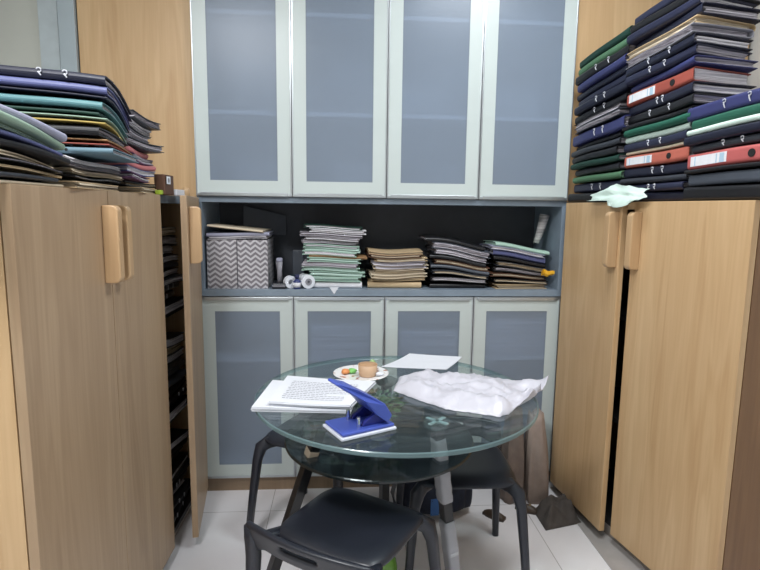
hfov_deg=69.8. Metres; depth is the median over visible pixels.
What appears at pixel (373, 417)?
hole punch
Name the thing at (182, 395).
shelf
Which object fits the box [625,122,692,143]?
folder
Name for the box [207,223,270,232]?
folder
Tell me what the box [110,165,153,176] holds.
folder
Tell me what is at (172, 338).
folder
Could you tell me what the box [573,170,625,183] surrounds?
folder
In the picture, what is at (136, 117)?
folder
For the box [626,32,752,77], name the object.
binder
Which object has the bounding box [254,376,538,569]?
glass table
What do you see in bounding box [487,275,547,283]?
folder
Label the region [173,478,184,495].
folder
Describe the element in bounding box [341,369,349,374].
salad
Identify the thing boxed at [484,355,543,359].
shelf
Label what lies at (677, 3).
folder
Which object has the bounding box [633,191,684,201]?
folder
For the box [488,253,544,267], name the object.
folder
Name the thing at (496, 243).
folder
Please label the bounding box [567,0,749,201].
wood panel
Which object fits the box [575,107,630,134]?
folder
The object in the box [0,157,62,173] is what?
folder
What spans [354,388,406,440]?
plant
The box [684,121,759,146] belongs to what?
folder
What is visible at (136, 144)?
folder
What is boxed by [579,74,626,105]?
folder
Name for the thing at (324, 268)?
folder
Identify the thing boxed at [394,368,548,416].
plastic bag
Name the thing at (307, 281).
paper roll
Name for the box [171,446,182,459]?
folder
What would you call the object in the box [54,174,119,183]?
folder
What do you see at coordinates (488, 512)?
sandal
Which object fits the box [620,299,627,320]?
shelf
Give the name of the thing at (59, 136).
folder
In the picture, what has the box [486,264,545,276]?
folder
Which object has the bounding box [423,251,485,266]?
folder
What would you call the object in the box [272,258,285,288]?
stamp
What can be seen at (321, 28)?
shelf
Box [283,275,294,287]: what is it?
tape roll
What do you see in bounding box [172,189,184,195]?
box
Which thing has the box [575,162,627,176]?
folder
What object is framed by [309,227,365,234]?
folder
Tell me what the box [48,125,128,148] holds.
folder
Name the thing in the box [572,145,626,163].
folder
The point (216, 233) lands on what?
folder
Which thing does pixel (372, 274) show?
folder
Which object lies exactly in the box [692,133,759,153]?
binder
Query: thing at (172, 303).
folder
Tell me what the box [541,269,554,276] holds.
pouch
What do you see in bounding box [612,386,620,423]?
shelf
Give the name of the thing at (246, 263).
storage box
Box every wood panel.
[76,0,196,196]
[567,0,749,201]
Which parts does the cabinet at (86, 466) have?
panel, door, handle, handle, door, panel, panel, panel, wooden knob, door, handle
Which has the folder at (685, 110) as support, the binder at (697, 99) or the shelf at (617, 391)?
the binder at (697, 99)
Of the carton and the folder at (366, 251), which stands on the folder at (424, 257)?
the folder at (366, 251)
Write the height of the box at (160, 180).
0.075 m
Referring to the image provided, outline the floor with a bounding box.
[163,452,610,569]
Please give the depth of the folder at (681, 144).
2.05 m
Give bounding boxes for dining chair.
[244,486,440,569]
[246,412,342,522]
[396,415,529,569]
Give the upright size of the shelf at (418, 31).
0.018 m
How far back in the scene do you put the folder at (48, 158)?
1.23 m
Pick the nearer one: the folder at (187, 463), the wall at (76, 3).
the folder at (187, 463)
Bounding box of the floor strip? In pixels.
[550,487,644,569]
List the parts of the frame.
post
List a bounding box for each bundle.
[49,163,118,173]
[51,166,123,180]
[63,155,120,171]
[208,235,271,238]
[300,231,362,237]
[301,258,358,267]
[302,239,358,245]
[303,247,360,252]
[304,236,359,241]
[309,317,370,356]
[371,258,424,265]
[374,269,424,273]
[397,324,457,355]
[485,311,545,355]
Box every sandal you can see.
[482,509,505,521]
[515,504,536,514]
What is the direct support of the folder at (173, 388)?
on the binder at (180, 389)
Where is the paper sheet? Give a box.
[381,353,461,369]
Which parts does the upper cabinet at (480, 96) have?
grip rail, door, grip rail, door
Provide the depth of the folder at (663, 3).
2.04 m
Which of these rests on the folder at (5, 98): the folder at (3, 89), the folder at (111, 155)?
the folder at (3, 89)
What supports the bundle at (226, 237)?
on the storage box at (246, 263)
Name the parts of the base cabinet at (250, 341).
grip rail, door, door, grip rail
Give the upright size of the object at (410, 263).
0.032 m
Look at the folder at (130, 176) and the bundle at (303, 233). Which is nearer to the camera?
the folder at (130, 176)
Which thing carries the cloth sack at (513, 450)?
on the floor
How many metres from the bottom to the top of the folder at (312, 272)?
0.031 m
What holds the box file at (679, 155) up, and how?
on the binder at (678, 168)
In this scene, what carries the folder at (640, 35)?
on the folder at (730, 12)
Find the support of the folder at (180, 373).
on the folder at (173, 388)
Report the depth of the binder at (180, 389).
2.33 m
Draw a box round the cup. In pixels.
[358,361,376,377]
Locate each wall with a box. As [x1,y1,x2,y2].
[76,3,572,438]
[747,5,759,89]
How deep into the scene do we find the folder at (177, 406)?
2.35 m
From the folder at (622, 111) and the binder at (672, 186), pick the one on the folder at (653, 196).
the binder at (672, 186)
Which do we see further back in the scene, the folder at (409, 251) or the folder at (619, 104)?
the folder at (409, 251)
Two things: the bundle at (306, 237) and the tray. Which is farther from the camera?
the bundle at (306, 237)
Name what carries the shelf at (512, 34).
attached to the upper cabinet at (480, 96)
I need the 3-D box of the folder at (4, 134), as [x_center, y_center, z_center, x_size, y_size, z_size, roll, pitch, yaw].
[-0.896,-0.314,1.166,0.230,0.057,0.346,1,8,0]
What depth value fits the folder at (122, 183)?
1.83 m
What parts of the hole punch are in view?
lever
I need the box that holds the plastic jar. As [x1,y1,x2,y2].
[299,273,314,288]
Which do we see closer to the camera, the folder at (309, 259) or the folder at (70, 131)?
the folder at (70, 131)
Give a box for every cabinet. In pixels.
[0,183,207,569]
[190,0,388,198]
[202,296,383,490]
[383,296,560,486]
[386,0,578,200]
[550,200,759,569]
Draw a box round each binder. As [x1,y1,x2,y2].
[0,65,131,121]
[164,282,178,291]
[164,290,173,299]
[169,379,186,403]
[172,469,186,491]
[173,478,190,509]
[173,491,187,521]
[573,115,630,146]
[574,81,632,115]
[574,181,627,192]
[575,45,635,85]
[575,91,631,123]
[624,129,691,152]
[624,162,687,178]
[625,43,751,86]
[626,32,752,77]
[628,93,728,124]
[629,81,756,116]
[630,181,691,192]
[687,88,759,121]
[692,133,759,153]
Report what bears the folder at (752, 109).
on the folder at (756, 117)
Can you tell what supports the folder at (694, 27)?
on the binder at (740, 44)
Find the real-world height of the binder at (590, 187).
0.046 m
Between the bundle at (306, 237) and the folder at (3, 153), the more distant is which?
the bundle at (306, 237)
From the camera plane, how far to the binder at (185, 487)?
2.43 m
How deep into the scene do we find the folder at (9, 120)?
1.22 m
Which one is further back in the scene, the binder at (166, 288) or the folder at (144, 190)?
the binder at (166, 288)
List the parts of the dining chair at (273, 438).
leg, seat, leg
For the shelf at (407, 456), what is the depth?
1.80 m
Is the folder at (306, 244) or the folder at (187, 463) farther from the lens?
the folder at (306, 244)
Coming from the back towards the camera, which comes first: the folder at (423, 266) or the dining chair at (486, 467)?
the folder at (423, 266)
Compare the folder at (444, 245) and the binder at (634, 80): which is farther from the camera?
the folder at (444, 245)
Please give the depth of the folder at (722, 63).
1.90 m
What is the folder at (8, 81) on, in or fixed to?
on the folder at (3, 89)
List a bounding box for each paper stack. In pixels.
[251,380,353,413]
[267,376,375,408]
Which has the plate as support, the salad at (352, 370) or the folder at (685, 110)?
the salad at (352, 370)
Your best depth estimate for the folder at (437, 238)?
2.66 m
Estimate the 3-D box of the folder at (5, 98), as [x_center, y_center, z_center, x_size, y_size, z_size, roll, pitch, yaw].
[-0.956,-0.476,1.515,0.408,0.080,0.310,-1,8,-14]
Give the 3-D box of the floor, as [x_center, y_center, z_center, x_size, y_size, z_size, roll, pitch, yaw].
[0.144,1.288,1.101,3.450,0.050,4.400,0,8,-4]
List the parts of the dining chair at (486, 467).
leg, leg, seat, backrest, leg, leg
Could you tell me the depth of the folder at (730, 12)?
1.86 m
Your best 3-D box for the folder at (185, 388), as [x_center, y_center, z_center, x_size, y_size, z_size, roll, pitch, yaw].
[-1.004,0.495,2.317,0.243,0.038,0.336,1,8,1]
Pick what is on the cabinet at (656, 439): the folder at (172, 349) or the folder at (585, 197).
the folder at (585, 197)
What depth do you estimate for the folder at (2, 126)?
1.19 m
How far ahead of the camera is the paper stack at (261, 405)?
1.75 m
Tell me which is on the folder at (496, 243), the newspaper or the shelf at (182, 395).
the newspaper
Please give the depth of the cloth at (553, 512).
2.48 m
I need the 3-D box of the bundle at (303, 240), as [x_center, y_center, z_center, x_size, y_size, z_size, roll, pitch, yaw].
[-0.251,-0.218,2.729,0.276,0.036,0.215,0,8,-6]
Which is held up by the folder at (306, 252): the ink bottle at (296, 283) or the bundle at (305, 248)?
the bundle at (305, 248)
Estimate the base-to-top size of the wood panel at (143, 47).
1.173 m
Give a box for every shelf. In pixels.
[165,306,183,317]
[170,395,186,423]
[197,196,566,295]
[205,8,275,39]
[208,109,276,126]
[216,341,280,361]
[284,403,473,484]
[306,12,373,43]
[306,112,372,128]
[308,340,370,360]
[401,114,466,130]
[403,16,469,46]
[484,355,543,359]
[494,117,557,132]
[498,20,563,48]
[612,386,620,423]
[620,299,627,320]
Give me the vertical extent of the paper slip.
0.034 m
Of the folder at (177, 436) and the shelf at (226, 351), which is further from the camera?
the shelf at (226, 351)
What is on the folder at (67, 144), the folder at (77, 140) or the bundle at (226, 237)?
the folder at (77, 140)
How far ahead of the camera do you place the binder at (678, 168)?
2.05 m
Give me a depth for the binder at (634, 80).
1.92 m
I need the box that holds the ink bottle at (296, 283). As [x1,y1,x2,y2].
[293,274,300,288]
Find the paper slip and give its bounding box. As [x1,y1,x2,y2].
[330,287,338,293]
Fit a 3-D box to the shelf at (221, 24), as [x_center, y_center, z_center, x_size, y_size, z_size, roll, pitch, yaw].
[-0.623,-1.234,2.592,0.408,0.018,0.369,0,8,-4]
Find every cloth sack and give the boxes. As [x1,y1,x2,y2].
[500,406,523,504]
[524,407,548,504]
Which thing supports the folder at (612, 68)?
on the folder at (622, 71)
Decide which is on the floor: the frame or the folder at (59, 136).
the frame
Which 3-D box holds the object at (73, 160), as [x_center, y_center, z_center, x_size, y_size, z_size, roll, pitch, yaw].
[-0.925,-0.343,1.538,0.242,0.029,0.316,1,8,-1]
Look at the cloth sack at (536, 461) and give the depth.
2.60 m
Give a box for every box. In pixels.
[154,174,173,194]
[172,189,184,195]
[206,237,273,288]
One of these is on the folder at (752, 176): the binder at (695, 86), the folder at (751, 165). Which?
the folder at (751, 165)
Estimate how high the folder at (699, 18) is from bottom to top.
0.076 m
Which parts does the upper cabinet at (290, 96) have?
door, grip rail, grip rail, door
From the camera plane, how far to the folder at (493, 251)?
2.69 m
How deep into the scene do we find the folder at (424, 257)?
2.65 m
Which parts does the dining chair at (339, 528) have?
leg, backrest, seat, leg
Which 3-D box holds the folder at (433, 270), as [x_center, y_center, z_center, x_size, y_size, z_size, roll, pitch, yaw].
[0.388,-0.069,2.780,0.277,0.051,0.229,0,8,-3]
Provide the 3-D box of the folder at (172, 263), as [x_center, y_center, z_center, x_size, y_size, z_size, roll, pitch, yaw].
[-1.006,-0.073,2.216,0.248,0.043,0.329,1,8,0]
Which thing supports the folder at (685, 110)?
on the folder at (682, 119)
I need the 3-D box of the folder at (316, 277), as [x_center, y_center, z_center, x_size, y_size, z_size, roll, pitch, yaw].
[-0.229,-0.043,2.743,0.261,0.028,0.220,0,8,-3]
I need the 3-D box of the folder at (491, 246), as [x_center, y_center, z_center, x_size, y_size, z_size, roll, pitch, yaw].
[0.671,-0.178,2.783,0.276,0.066,0.211,0,8,-5]
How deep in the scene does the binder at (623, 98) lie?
2.34 m
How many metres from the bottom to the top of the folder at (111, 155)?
0.015 m
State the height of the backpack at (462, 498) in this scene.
0.330 m
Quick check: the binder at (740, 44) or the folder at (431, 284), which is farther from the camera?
the folder at (431, 284)
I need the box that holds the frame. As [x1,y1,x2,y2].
[37,0,79,71]
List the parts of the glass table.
leg, leg, leg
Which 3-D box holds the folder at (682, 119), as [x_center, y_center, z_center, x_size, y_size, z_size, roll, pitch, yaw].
[1.142,-0.596,2.057,0.250,0.054,0.336,-1,8,-14]
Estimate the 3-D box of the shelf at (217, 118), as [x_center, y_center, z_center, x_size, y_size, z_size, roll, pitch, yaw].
[-0.629,-0.808,2.651,0.408,0.018,0.369,0,8,-4]
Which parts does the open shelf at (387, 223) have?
panel, panel, panel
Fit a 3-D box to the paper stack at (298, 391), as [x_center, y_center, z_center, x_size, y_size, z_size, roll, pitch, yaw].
[-0.203,0.369,1.878,0.339,0.014,0.284,2,8,9]
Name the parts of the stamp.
handle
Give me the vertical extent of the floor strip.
0.004 m
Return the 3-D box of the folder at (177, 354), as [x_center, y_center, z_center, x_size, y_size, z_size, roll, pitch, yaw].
[-0.997,0.306,2.291,0.245,0.063,0.318,0,8,-2]
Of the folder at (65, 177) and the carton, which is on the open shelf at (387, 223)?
the carton
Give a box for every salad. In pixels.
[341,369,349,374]
[349,368,356,373]
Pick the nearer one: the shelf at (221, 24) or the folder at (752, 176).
the folder at (752, 176)
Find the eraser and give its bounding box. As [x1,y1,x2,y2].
[155,190,162,194]
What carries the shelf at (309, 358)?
attached to the base cabinet at (250, 341)
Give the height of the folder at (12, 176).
0.014 m
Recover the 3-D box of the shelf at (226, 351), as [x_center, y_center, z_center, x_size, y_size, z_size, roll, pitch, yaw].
[-0.644,0.339,2.818,0.408,0.018,0.354,0,8,-4]
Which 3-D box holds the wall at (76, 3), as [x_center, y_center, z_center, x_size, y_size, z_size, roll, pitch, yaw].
[0.014,-0.416,3.005,3.450,2.800,0.050,0,8,-4]
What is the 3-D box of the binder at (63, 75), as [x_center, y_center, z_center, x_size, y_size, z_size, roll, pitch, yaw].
[-0.937,-0.535,1.508,0.398,0.098,0.306,-1,8,-12]
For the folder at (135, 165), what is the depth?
1.84 m
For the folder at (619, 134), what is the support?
on the folder at (619, 141)
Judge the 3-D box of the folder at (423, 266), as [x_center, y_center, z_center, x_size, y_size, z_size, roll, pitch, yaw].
[0.093,-0.105,2.769,0.271,0.034,0.228,0,8,-5]
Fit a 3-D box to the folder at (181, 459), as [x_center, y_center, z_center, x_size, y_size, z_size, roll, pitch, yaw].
[-1.004,0.802,2.360,0.259,0.056,0.323,0,8,-6]
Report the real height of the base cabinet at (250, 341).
0.985 m
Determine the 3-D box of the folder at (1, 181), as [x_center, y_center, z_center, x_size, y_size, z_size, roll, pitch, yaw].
[-0.909,-0.226,1.196,0.246,0.007,0.333,0,8,-2]
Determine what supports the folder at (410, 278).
on the folder at (414, 283)
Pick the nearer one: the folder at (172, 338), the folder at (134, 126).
the folder at (134, 126)
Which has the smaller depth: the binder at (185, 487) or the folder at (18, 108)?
the folder at (18, 108)
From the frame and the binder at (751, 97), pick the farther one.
the frame
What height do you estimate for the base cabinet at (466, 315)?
0.985 m
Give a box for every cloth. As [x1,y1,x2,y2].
[536,494,580,530]
[589,184,647,207]
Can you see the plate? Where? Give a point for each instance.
(337, 372)
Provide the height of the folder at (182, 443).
0.059 m
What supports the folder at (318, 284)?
on the open shelf at (387, 223)
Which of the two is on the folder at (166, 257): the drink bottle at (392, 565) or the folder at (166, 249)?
the folder at (166, 249)
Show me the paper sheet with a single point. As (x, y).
(417, 361)
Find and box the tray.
[323,424,396,441]
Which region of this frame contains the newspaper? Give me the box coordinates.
[533,214,549,243]
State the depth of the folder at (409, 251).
2.66 m
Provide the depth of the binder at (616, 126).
2.34 m
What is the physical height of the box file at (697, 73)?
0.090 m
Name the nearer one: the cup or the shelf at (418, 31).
the cup
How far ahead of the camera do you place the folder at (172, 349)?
2.33 m
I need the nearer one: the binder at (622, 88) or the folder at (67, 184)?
the folder at (67, 184)
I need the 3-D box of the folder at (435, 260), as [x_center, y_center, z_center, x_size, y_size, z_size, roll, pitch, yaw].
[0.398,-0.113,2.785,0.276,0.068,0.223,0,8,-3]
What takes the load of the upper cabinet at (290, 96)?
on the open shelf at (387, 223)
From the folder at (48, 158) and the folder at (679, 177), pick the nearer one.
the folder at (48, 158)
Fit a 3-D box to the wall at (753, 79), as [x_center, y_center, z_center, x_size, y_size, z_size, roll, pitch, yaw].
[1.907,-0.118,1.029,0.050,2.800,4.400,0,8,-4]
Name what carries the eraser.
on the cabinet at (86, 466)
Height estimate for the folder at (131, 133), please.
0.047 m
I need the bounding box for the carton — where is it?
[293,250,303,273]
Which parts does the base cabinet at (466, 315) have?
door, grip rail, door, grip rail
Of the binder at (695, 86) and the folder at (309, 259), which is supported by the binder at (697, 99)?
the binder at (695, 86)
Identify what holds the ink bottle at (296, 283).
on the open shelf at (387, 223)
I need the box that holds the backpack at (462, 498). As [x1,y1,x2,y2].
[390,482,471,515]
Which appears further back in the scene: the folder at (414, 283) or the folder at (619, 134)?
the folder at (414, 283)
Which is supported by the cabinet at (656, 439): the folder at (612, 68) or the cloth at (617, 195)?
the cloth at (617, 195)
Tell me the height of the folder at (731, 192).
0.045 m
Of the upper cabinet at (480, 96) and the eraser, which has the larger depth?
the upper cabinet at (480, 96)
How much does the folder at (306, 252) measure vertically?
0.035 m
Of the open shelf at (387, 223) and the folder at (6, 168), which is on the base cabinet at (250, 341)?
the open shelf at (387, 223)
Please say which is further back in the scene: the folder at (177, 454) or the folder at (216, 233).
the folder at (216, 233)
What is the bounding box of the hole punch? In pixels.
[323,378,396,441]
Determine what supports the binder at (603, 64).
on the folder at (612, 68)
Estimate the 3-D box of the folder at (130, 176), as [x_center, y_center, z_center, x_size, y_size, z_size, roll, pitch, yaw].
[-0.933,-0.363,1.836,0.242,0.028,0.266,-1,8,-11]
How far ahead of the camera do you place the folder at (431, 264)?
2.68 m
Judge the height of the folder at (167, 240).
0.062 m
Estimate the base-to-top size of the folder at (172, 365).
0.053 m
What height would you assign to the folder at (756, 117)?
0.042 m
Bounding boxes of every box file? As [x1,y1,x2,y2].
[624,147,694,168]
[627,66,750,107]
[687,144,759,169]
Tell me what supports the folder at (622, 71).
on the folder at (621, 79)
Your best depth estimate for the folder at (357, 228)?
2.60 m
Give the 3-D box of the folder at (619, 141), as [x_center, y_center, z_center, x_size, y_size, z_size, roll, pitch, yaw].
[1.058,-0.602,2.417,0.251,0.062,0.338,-1,8,-14]
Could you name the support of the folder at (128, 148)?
on the folder at (144, 162)
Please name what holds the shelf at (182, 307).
attached to the cabinet at (86, 466)
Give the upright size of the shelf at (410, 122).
0.018 m
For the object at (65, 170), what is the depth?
1.52 m
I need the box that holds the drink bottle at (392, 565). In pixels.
[383,557,396,569]
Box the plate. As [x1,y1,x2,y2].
[333,365,388,380]
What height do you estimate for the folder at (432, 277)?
0.036 m
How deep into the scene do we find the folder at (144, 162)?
1.91 m
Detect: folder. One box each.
[0,75,129,129]
[0,86,128,132]
[0,93,127,138]
[0,104,66,141]
[0,110,64,149]
[0,123,48,146]
[0,129,62,156]
[0,138,70,164]
[0,149,52,167]
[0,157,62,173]
[0,164,61,177]
[0,171,58,181]
[0,180,63,186]
[5,105,107,118]
[19,111,126,143]
[32,117,125,146]
[37,180,118,191]
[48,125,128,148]
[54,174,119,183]
[55,147,138,162]
[61,142,129,154]
[66,137,131,154]
[90,181,155,187]
[91,162,155,170]
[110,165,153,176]
[112,171,149,182]
[115,186,156,193]
[123,146,148,158]
[124,135,163,153]
[126,128,149,142]
[128,119,150,137]
[129,109,160,130]
[130,152,152,165]
[161,227,175,236]
[162,236,176,244]
[162,245,172,254]
[163,254,178,263]
[163,261,177,268]
[163,267,178,277]
[164,274,182,286]
[165,296,183,314]
[166,332,184,347]
[167,342,181,354]
[167,346,183,364]
[167,357,181,370]
[168,368,185,387]
[168,376,184,396]
[169,387,186,405]
[169,396,187,420]
[170,428,188,449]
[171,438,187,454]
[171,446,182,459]
[171,452,178,463]
[172,452,187,481]
[172,458,189,482]
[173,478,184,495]
[206,231,273,236]
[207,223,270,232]
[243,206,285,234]
[302,249,356,256]
[302,265,359,272]
[303,243,358,249]
[304,224,361,230]
[307,255,360,263]
[308,272,360,281]
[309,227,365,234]
[309,254,366,258]
[309,269,364,276]
[312,278,361,287]
[365,250,421,258]
[366,247,422,255]
[366,269,426,278]
[367,276,420,287]
[370,261,427,269]
[371,277,424,280]
[373,254,427,261]
[418,235,484,250]
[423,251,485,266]
[423,278,484,287]
[425,241,490,258]
[425,245,488,263]
[425,272,486,283]
[426,261,488,274]
[427,266,487,278]
[428,257,489,271]
[479,243,544,257]
[483,240,549,254]
[485,247,544,263]
[485,279,546,288]
[486,258,546,271]
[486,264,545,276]
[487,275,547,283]
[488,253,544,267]
[488,269,545,279]
[568,193,606,202]
[570,154,629,169]
[571,137,627,157]
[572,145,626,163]
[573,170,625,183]
[574,102,627,129]
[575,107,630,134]
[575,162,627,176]
[577,53,628,92]
[577,64,627,101]
[577,131,623,150]
[578,38,627,75]
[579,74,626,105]
[580,25,633,68]
[620,174,690,184]
[622,105,696,131]
[624,112,690,137]
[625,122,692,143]
[626,22,753,69]
[626,142,684,155]
[627,0,757,45]
[627,14,755,60]
[631,0,759,33]
[631,54,757,92]
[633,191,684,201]
[635,0,675,23]
[635,2,759,48]
[683,184,759,200]
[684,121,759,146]
[684,162,759,174]
[687,113,759,136]
[688,169,759,186]
[692,103,759,129]
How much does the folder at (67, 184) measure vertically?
0.017 m
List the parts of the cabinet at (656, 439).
door, panel, handle, panel, handle, panel, panel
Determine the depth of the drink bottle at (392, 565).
1.90 m
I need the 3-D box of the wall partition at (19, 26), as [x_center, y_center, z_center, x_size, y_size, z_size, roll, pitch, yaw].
[-1.584,-0.365,2.490,0.190,2.800,0.040,0,8,-4]
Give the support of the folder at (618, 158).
on the folder at (615, 167)
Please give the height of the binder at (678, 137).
0.053 m
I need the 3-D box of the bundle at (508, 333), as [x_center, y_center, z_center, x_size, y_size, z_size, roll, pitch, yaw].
[0.677,0.248,2.831,0.319,0.190,0.220,0,8,-4]
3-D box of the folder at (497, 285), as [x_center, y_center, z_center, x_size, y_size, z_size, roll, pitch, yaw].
[0.690,-0.007,2.817,0.263,0.021,0.233,0,8,-6]
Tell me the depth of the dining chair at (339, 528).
1.59 m
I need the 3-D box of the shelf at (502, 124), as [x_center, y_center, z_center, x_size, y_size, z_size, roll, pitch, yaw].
[0.667,-0.805,2.743,0.408,0.018,0.369,0,8,-4]
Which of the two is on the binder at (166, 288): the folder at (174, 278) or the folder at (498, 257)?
the folder at (174, 278)
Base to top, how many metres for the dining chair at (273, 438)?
0.529 m
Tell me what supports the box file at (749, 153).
on the folder at (751, 165)
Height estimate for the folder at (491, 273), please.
0.041 m
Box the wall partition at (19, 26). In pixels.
[0,0,41,68]
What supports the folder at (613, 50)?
on the binder at (603, 64)
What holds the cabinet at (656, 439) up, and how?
on the floor
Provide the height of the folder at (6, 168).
0.018 m
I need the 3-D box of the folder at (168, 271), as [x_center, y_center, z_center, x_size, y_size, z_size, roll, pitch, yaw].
[-0.999,-0.044,2.234,0.258,0.042,0.333,0,8,-6]
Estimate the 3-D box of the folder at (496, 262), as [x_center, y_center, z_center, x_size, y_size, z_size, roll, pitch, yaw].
[0.697,-0.104,2.797,0.264,0.062,0.234,0,8,-3]
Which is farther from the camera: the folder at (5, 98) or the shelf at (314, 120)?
the shelf at (314, 120)
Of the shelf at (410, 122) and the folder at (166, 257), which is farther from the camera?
the shelf at (410, 122)
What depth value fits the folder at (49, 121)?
1.44 m
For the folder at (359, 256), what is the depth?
2.63 m
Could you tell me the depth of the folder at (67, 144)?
1.46 m
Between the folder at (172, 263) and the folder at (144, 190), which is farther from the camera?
the folder at (172, 263)
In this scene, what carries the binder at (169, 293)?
on the folder at (172, 303)
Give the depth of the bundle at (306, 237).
2.61 m
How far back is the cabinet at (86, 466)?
1.50 m
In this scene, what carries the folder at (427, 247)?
on the folder at (429, 254)
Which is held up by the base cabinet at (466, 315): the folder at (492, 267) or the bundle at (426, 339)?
the bundle at (426, 339)
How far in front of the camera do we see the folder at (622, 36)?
2.31 m

